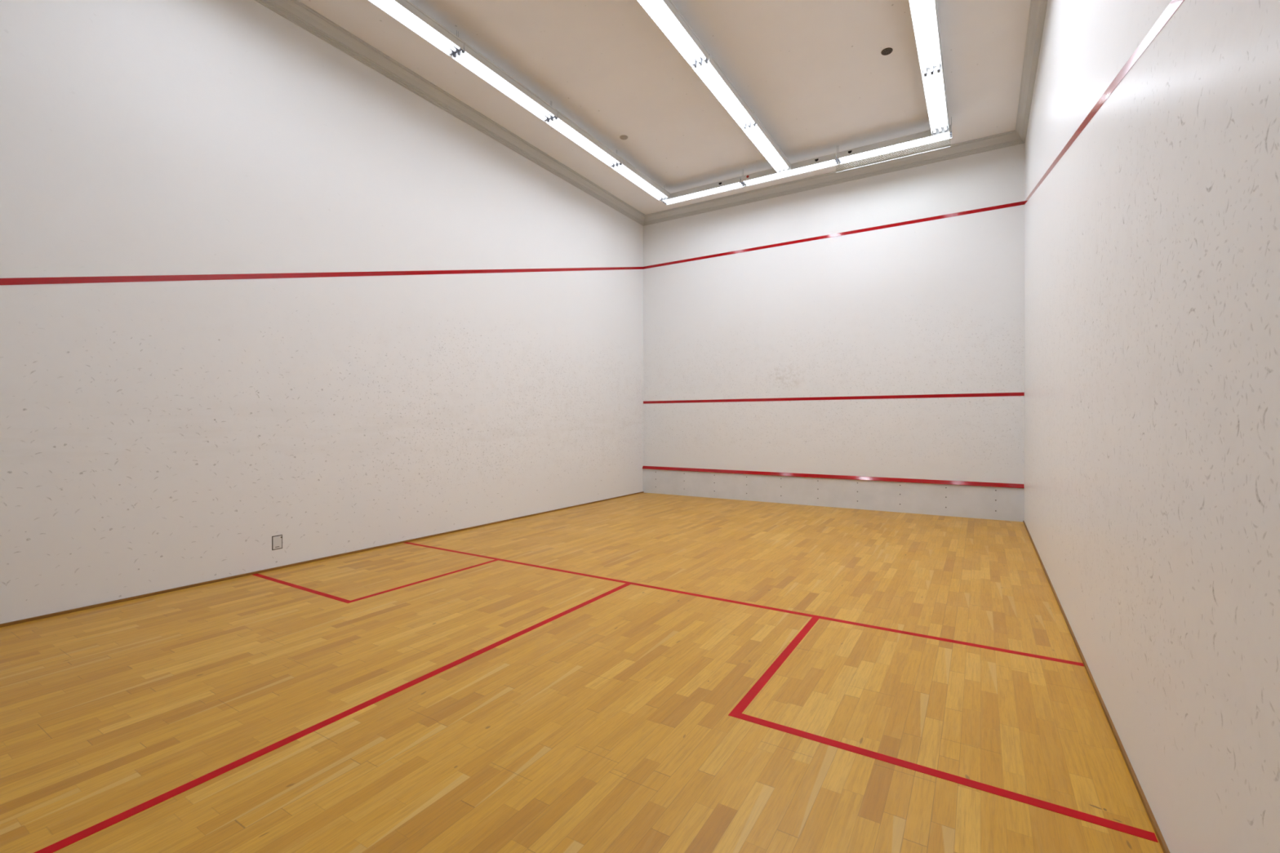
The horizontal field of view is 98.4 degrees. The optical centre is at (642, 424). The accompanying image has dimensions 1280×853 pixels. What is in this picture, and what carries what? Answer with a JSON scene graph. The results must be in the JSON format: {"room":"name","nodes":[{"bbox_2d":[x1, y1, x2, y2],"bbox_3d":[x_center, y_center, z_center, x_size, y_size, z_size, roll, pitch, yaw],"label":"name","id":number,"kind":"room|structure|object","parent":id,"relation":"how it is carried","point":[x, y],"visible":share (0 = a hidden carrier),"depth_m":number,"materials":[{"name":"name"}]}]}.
{"room":"squash court","nodes":[
{"label":"squash court","id":0,"kind":"room"},
{"bbox_2d":[0,0,643,623],"bbox_3d":[-2.618,-1.394,7.099,0.150,5.590,10.140,0,0,31],"label":"wall","id":1,"kind":"structure","parent":0,"point":[155,436],"depth_m":5.28,"materials":[{"name":"paint"}]},
{"bbox_2d":[271,534,282,550],"bbox_3d":[-3.571,1.150,5.403,0.006,0.136,0.094,0,0,31],"label":"wall plate","id":2,"kind":"object","parent":1,"relation":"attached to","point":[277,540],"visible":1,"depth_m":5.40,"materials":[{"name":"white plastic"}]},
{"bbox_2d":[0,266,643,284],"bbox_3d":[-2.554,-1.948,7.057,0.002,2.495,9.839,0,0,31],"label":"court boundary line","id":3,"kind":"object","parent":1,"relation":"attached to","point":[17,281],"visible":1,"depth_m":5.20,"materials":[{"name":"red paint"}]},
{"bbox_2d":[0,491,644,627],"bbox_3d":[-2.546,1.392,7.067,0.020,0.020,9.836,0,0,31],"label":"baseboard","id":4,"kind":"structure","parent":1,"relation":"attached to","point":[67,611],"depth_m":5.17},
{"bbox_2d":[254,0,644,226],"bbox_3d":[-2.503,-4.106,7.015,0.122,0.165,9.840,0,0,31],"label":"trim","id":5,"kind":"structure","parent":1,"relation":"attached to","point":[295,11],"depth_m":6.79,"materials":[{"name":"grey paint"}]},
{"bbox_2d":[0,492,1163,852],"bbox_3d":[0.177,1.469,5.405,6.700,0.120,10.140,0,0,31],"label":"floor","id":6,"kind":"structure","parent":0,"point":[605,726],"depth_m":2.87,"materials":[{"name":"brown wood"}]},
{"bbox_2d":[34,583,630,852],"bbox_3d":[-1.251,1.420,3.062,0.052,0.001,4.314,0,0,31],"label":"half court line","id":7,"kind":"object","parent":6,"relation":"on","point":[95,828],"visible":1,"depth_m":2.44,"materials":[{"name":"red paint"}]},
{"bbox_2d":[252,560,497,603],"bbox_3d":[-2.587,1.409,5.469,1.575,0.001,1.602,0,0,31],"label":"box","id":8,"kind":"object","parent":6,"relation":"on","point":[313,591],"visible":1,"depth_m":4.82,"materials":[{"name":"red paint"}]},
{"bbox_2d":[404,542,1084,666],"bbox_3d":[-0.112,1.411,4.923,6.367,0.001,0.050,0,0,31],"label":"short line","id":9,"kind":"object","parent":6,"relation":"on","point":[445,549],"visible":1,"depth_m":4.14,"materials":[{"name":"red paint"}]},
{"bbox_2d":[728,617,1158,842],"bbox_3d":[1.504,1.419,2.973,1.571,0.001,1.592,0,0,31],"label":"box","id":10,"kind":"object","parent":6,"relation":"on","point":[737,711],"visible":1,"depth_m":2.34,"materials":[{"name":"red paint"}]},
{"bbox_2d":[297,0,1031,214],"bbox_3d":[0.175,-4.241,5.377,6.700,0.120,10.140,0,0,31],"label":"ceiling","id":11,"kind":"structure","parent":0,"point":[815,74],"depth_m":6.59,"materials":[{"name":"paint"}]},
{"bbox_2d":[368,0,464,57],"bbox_3d":[-2.358,-4.057,5.226,0.220,0.245,1.492,0,0,31],"label":"ceiling light","id":12,"kind":"object","parent":11,"relation":"hanging from","point":[404,11],"visible":1,"depth_m":5.48,"materials":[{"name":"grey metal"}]},
{"bbox_2d":[451,42,557,122],"bbox_3d":[-1.574,-4.064,6.509,0.220,0.245,1.492,0,0,31],"label":"ceiling light","id":13,"kind":"object","parent":11,"relation":"hanging from","point":[468,57],"visible":0.88,"depth_m":6.41,"materials":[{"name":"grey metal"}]},
{"bbox_2d":[545,111,622,167],"bbox_3d":[-0.789,-4.070,7.792,0.220,0.245,1.492,0,0,31],"label":"ceiling light","id":14,"kind":"object","parent":11,"relation":"hanging from","point":[562,124],"visible":0.9,"depth_m":7.71,"materials":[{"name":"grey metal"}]},
{"bbox_2d":[619,135,627,139],"bbox_3d":[-0.274,-4.188,8.059,0.120,0.012,0.120,0,0,31],"label":"ceiling vent","id":15,"kind":"object","parent":11,"relation":"in","point":[622,137],"visible":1,"depth_m":8.05,"materials":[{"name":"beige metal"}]},
{"bbox_2d":[611,158,670,200],"bbox_3d":[-0.004,-4.077,9.075,0.220,0.245,1.492,0,0,31],"label":"ceiling light","id":16,"kind":"object","parent":11,"relation":"hanging from","point":[625,169],"visible":0.93,"depth_m":9.01,"materials":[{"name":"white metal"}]},
{"bbox_2d":[636,0,709,66],"bbox_3d":[0.239,-4.059,5.400,0.220,0.245,1.492,0,0,31],"label":"ceiling light","id":17,"kind":"object","parent":11,"relation":"hanging from","point":[664,13],"visible":1,"depth_m":5.55,"materials":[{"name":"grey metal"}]},
{"bbox_2d":[660,176,744,204],"bbox_3d":[1.008,-4.079,9.481,1.492,0.245,0.220,0,0,31],"label":"ceiling light","id":18,"kind":"object","parent":11,"relation":"hanging from","point":[734,183],"visible":0.89,"depth_m":9.41,"materials":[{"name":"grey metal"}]},
{"bbox_2d":[692,53,757,128],"bbox_3d":[1.024,-4.066,6.684,0.220,0.245,1.492,0,0,31],"label":"ceiling light","id":19,"kind":"object","parent":11,"relation":"hanging from","point":[709,72],"visible":0.89,"depth_m":6.59,"materials":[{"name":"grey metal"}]},
{"bbox_2d":[742,118,791,172],"bbox_3d":[1.808,-4.072,7.966,0.220,0.245,1.492,0,0,31],"label":"ceiling light","id":20,"kind":"object","parent":11,"relation":"hanging from","point":[757,133],"visible":0.91,"depth_m":7.89,"materials":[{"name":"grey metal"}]},
{"bbox_2d":[740,145,839,186],"bbox_3d":[2.289,-4.076,8.692,1.492,0.245,0.228,0,0,31],"label":"ceiling light","id":21,"kind":"object","parent":11,"relation":"hanging from","point":[830,160],"visible":0.95,"depth_m":8.64,"materials":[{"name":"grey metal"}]},
{"bbox_2d":[880,47,893,55],"bbox_3d":[2.737,-4.180,6.192,0.120,0.012,0.120,0,0,31],"label":"ceiling vent","id":22,"kind":"object","parent":11,"relation":"in","point":[887,51],"visible":1,"depth_m":6.19,"materials":[{"name":"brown metal"}]},
{"bbox_2d":[835,124,951,173],"bbox_3d":[3.551,-4.018,7.929,1.549,0.354,0.226,0,0,31],"label":"ceiling light","id":23,"kind":"object","parent":11,"relation":"hanging from","point":[925,137],"visible":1,"depth_m":7.88,"materials":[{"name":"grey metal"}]},
{"bbox_2d":[908,0,942,75],"bbox_3d":[2.857,-4.061,5.562,0.220,0.245,1.492,0,0,31],"label":"ceiling light","id":24,"kind":"object","parent":11,"relation":"hanging from","point":[924,13],"visible":1,"depth_m":5.63,"materials":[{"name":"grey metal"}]},
{"bbox_2d":[921,63,949,135],"bbox_3d":[3.642,-4.067,6.845,0.220,0.245,1.492,0,0,31],"label":"ceiling light","id":25,"kind":"object","parent":11,"relation":"hanging from","point":[934,83],"visible":0.91,"depth_m":6.76,"materials":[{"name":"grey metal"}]},
{"bbox_2d":[643,142,1025,484],"bbox_3d":[2.782,-1.408,9.652,6.400,5.590,0.150,0,0,31],"label":"wall","id":26,"kind":"structure","parent":0,"point":[935,306],"depth_m":9.17,"materials":[{"name":"paint"}]},
{"bbox_2d":[642,466,1024,521],"bbox_3d":[2.733,1.116,9.583,6.400,0.543,0.040,0,0,31],"label":"board","id":27,"kind":"object","parent":26,"relation":"attached to","point":[973,500],"visible":1,"depth_m":9.15,"materials":[{"name":"paint"}]},
{"bbox_2d":[643,129,1024,226],"bbox_3d":[2.710,-4.120,9.523,6.400,0.165,0.122,0,0,31],"label":"trim","id":28,"kind":"structure","parent":26,"relation":"attached to","point":[1011,138],"depth_m":9.13,"materials":[{"name":"grey paint"}]},
{"bbox_2d":[643,200,1024,269],"bbox_3d":[2.742,-3.186,9.578,6.396,0.051,0.002,0,0,31],"label":"court boundary line","id":29,"kind":"object","parent":26,"relation":"attached to","point":[1019,203],"visible":1,"depth_m":9.15,"materials":[{"name":"red paint"}]},
{"bbox_2d":[643,392,1024,404],"bbox_3d":[2.743,-0.447,9.592,6.400,0.051,0.002,0,0,31],"label":"service line","id":30,"kind":"object","parent":26,"relation":"attached to","point":[993,394],"visible":1,"depth_m":9.16,"materials":[{"name":"red paint"}]},
{"bbox_2d":[1023,0,1279,852],"bbox_3d":[2.970,-1.379,3.682,0.150,5.590,10.140,0,0,31],"label":"wall","id":31,"kind":"structure","parent":0,"point":[1152,468],"depth_m":1.83,"materials":[{"name":"paint"}]},
{"bbox_2d":[1015,0,1048,142],"bbox_3d":[2.853,-4.092,3.740,0.122,0.165,9.840,0,0,31],"label":"trim","id":32,"kind":"structure","parent":31,"relation":"attached to","point":[1037,9],"depth_m":6.24,"materials":[{"name":"grey paint"}]},
{"bbox_2d":[1022,520,1169,852],"bbox_3d":[2.901,1.406,3.736,0.011,0.020,9.836,0,0,31],"label":"baseboard","id":33,"kind":"structure","parent":31,"relation":"attached to","point":[1165,849],"depth_m":2.51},
{"bbox_2d":[1024,0,1184,204],"bbox_3d":[2.904,-1.934,3.719,0.002,2.495,9.839,0,0,31],"label":"court boundary line","id":34,"kind":"object","parent":31,"relation":"attached to","point":[1174,5],"visible":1,"depth_m":2.42,"materials":[{"name":"red paint"}]}
]}

